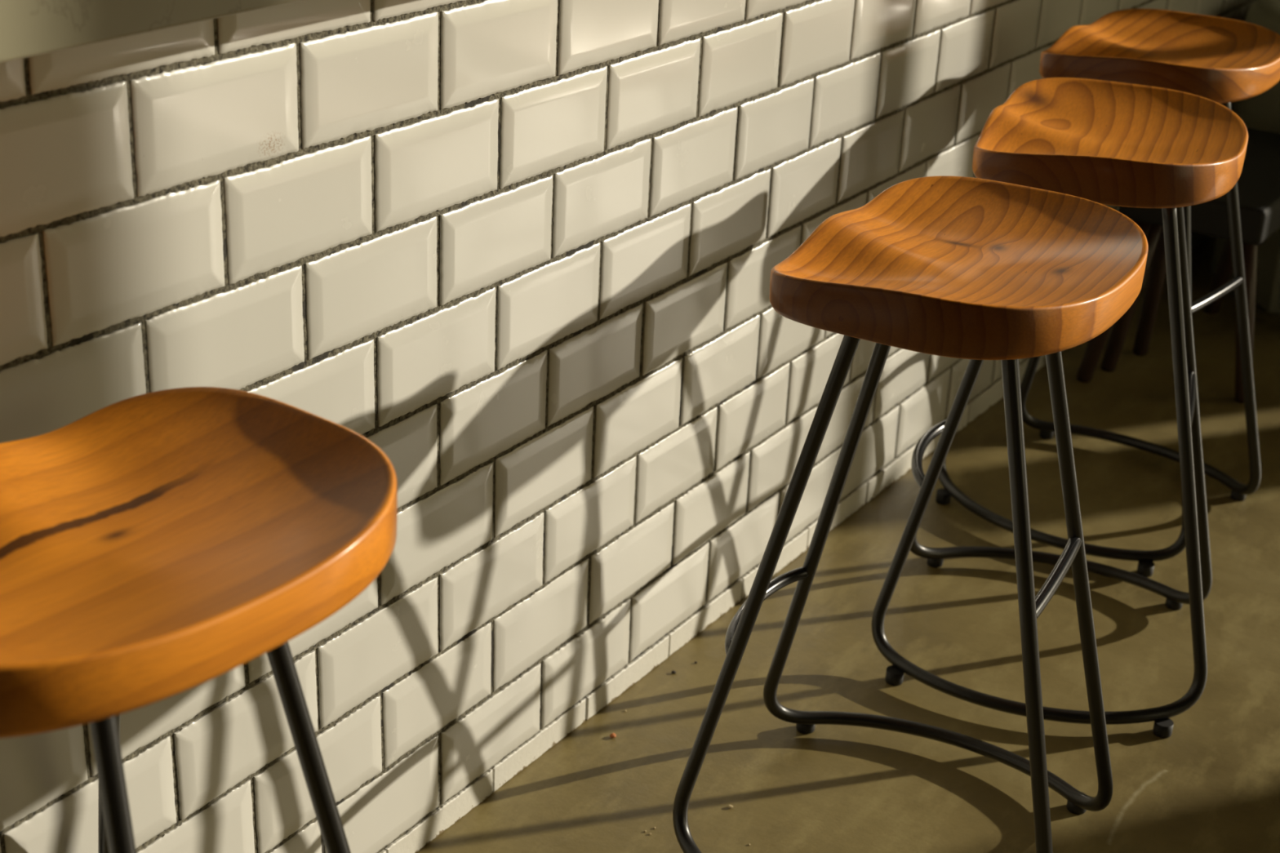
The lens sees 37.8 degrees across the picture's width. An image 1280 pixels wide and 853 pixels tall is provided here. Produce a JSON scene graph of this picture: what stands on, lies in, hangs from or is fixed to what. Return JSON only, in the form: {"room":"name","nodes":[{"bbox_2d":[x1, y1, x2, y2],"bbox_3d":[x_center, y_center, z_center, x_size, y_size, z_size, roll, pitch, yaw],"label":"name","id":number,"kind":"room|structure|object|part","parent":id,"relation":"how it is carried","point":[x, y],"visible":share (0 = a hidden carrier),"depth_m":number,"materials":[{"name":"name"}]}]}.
{"room":"cafe","nodes":[
{"label":"cafe","id":0,"kind":"room"},
{"bbox_2d":[0,0,1255,852],"bbox_3d":[0.337,-1.327,2.426,0.151,3.200,6.100,17,28,29],"label":"wall","id":1,"kind":"structure","parent":0,"point":[525,252],"depth_m":2.05,"materials":[{"name":"white tile"}]},
{"bbox_2d":[0,0,302,62],"bbox_3d":[0.421,-0.903,2.541,0.083,0.259,5.900,17,28,29],"label":"countertop","id":2,"kind":"structure","parent":1,"relation":"attached to","point":[28,28],"depth_m":1.36,"materials":[{"name":"stone"}]},
{"bbox_2d":[380,232,1210,852],"bbox_3d":[0.154,0.235,2.781,0.009,0.046,4.868,17,28,29],"label":"baseboard","id":3,"kind":"structure","parent":1,"relation":"attached to","point":[476,793],"depth_m":2.57,"materials":[{"name":"tile"}]},
{"bbox_2d":[416,236,1279,852],"bbox_3d":[2.911,0.867,1.841,6.150,0.100,8.600,17,28,29],"label":"floor","id":4,"kind":"structure","parent":0,"point":[1212,785],"depth_m":2.59,"materials":[{"name":"concrete"}]},
{"bbox_2d":[0,386,397,852],"bbox_3d":[-0.404,0.390,1.472,0.454,0.774,0.482,18,28,30],"label":"bar stool","id":5,"kind":"object","parent":4,"relation":"on","point":[156,545],"visible":1,"depth_m":1.30,"materials":[{"name":"brown wood"}]},
{"bbox_2d":[609,733,616,737],"bbox_3d":[-0.035,0.402,2.433,0.008,0.005,0.008,17,28,29],"label":"crumb","id":6,"kind":"object","parent":4,"relation":"on","point":[613,735],"visible":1,"depth_m":2.43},
{"bbox_2d":[672,175,1148,852],"bbox_3d":[0.319,0.149,2.092,0.454,0.774,0.473,13,26,22],"label":"bar stool","id":7,"kind":"object","parent":4,"relation":"on","point":[950,266],"visible":1,"depth_m":1.98,"materials":[{"name":"brown wood"}]},
{"bbox_3d":[0.347,-0.171,1.936,0.322,0.059,0.432,15,27,26],"label":"seat","id":8,"kind":"part","parent":7,"relation":"part of","materials":[{"name":"brown wood"}]},
{"bbox_2d":[871,77,1248,738],"bbox_3d":[0.596,-0.041,2.550,0.454,0.774,0.473,9,25,14],"label":"bar stool","id":9,"kind":"object","parent":4,"relation":"on","point":[1111,143],"visible":0.99,"depth_m":2.48,"materials":[{"name":"brown wood"}]},
{"bbox_3d":[0.615,-0.372,2.417,0.322,0.059,0.432,11,25,17],"label":"seat","id":10,"kind":"part","parent":9,"relation":"part of","materials":[{"name":"brown wood"}]},
{"bbox_2d":[935,8,1279,577],"bbox_3d":[0.793,-0.236,3.012,0.454,0.774,0.520,20,29,34],"label":"bar stool","id":11,"kind":"object","parent":4,"relation":"on","point":[1224,61],"visible":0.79,"depth_m":2.95,"materials":[{"name":"brown wood"}]},
{"bbox_3d":[0.826,-0.579,2.905,0.322,0.059,0.432,16,27,27],"label":"seat","id":12,"kind":"part","parent":11,"relation":"part of","materials":[{"name":"brown wood"}]},
{"bbox_2d":[1076,127,1279,402],"bbox_3d":[1.146,-0.328,3.715,0.313,0.408,0.595,17,28,29],"label":"chair","id":13,"kind":"object","parent":4,"relation":"on","point":[1259,180],"visible":0.58,"depth_m":3.57,"materials":[{"name":"black fabric"}]},
{"bbox_3d":[0.907,-0.245,3.578,0.099,0.346,0.037,4,24,2],"label":"leg","id":14,"kind":"part","parent":13,"relation":"part of","materials":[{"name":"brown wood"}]},
{"bbox_3d":[0.961,-0.269,3.638,0.085,0.345,0.037,-3,25,-13],"label":"leg","id":15,"kind":"part","parent":13,"relation":"part of","materials":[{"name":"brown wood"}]},
{"bbox_3d":[1.028,-0.300,3.716,0.051,0.342,0.037,17,28,29],"label":"leg","id":16,"kind":"part","parent":13,"relation":"part of","materials":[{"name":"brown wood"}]},
{"bbox_3d":[1.163,-0.481,3.644,0.270,0.070,0.590,17,28,29],"label":"seat","id":17,"kind":"part","parent":13,"relation":"part of","materials":[{"name":"brown wood"}]},
{"bbox_3d":[1.253,-0.388,3.936,0.038,0.347,0.103,-6,25,-18],"label":"leg","id":18,"kind":"part","parent":13,"relation":"part of","materials":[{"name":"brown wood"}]},
{"bbox_3d":[1.146,-0.218,3.544,0.037,0.346,0.102,-11,27,-28],"label":"leg","id":19,"kind":"part","parent":13,"relation":"part of","materials":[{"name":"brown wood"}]},
{"bbox_2d":[1209,0,1279,315],"bbox_3d":[1.641,-0.590,4.094,0.704,0.617,0.704,17,28,29],"label":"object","id":20,"kind":"object","parent":4,"relation":"on","point":[1261,111],"visible":0.27,"depth_m":4.01,"materials":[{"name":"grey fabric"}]}
]}

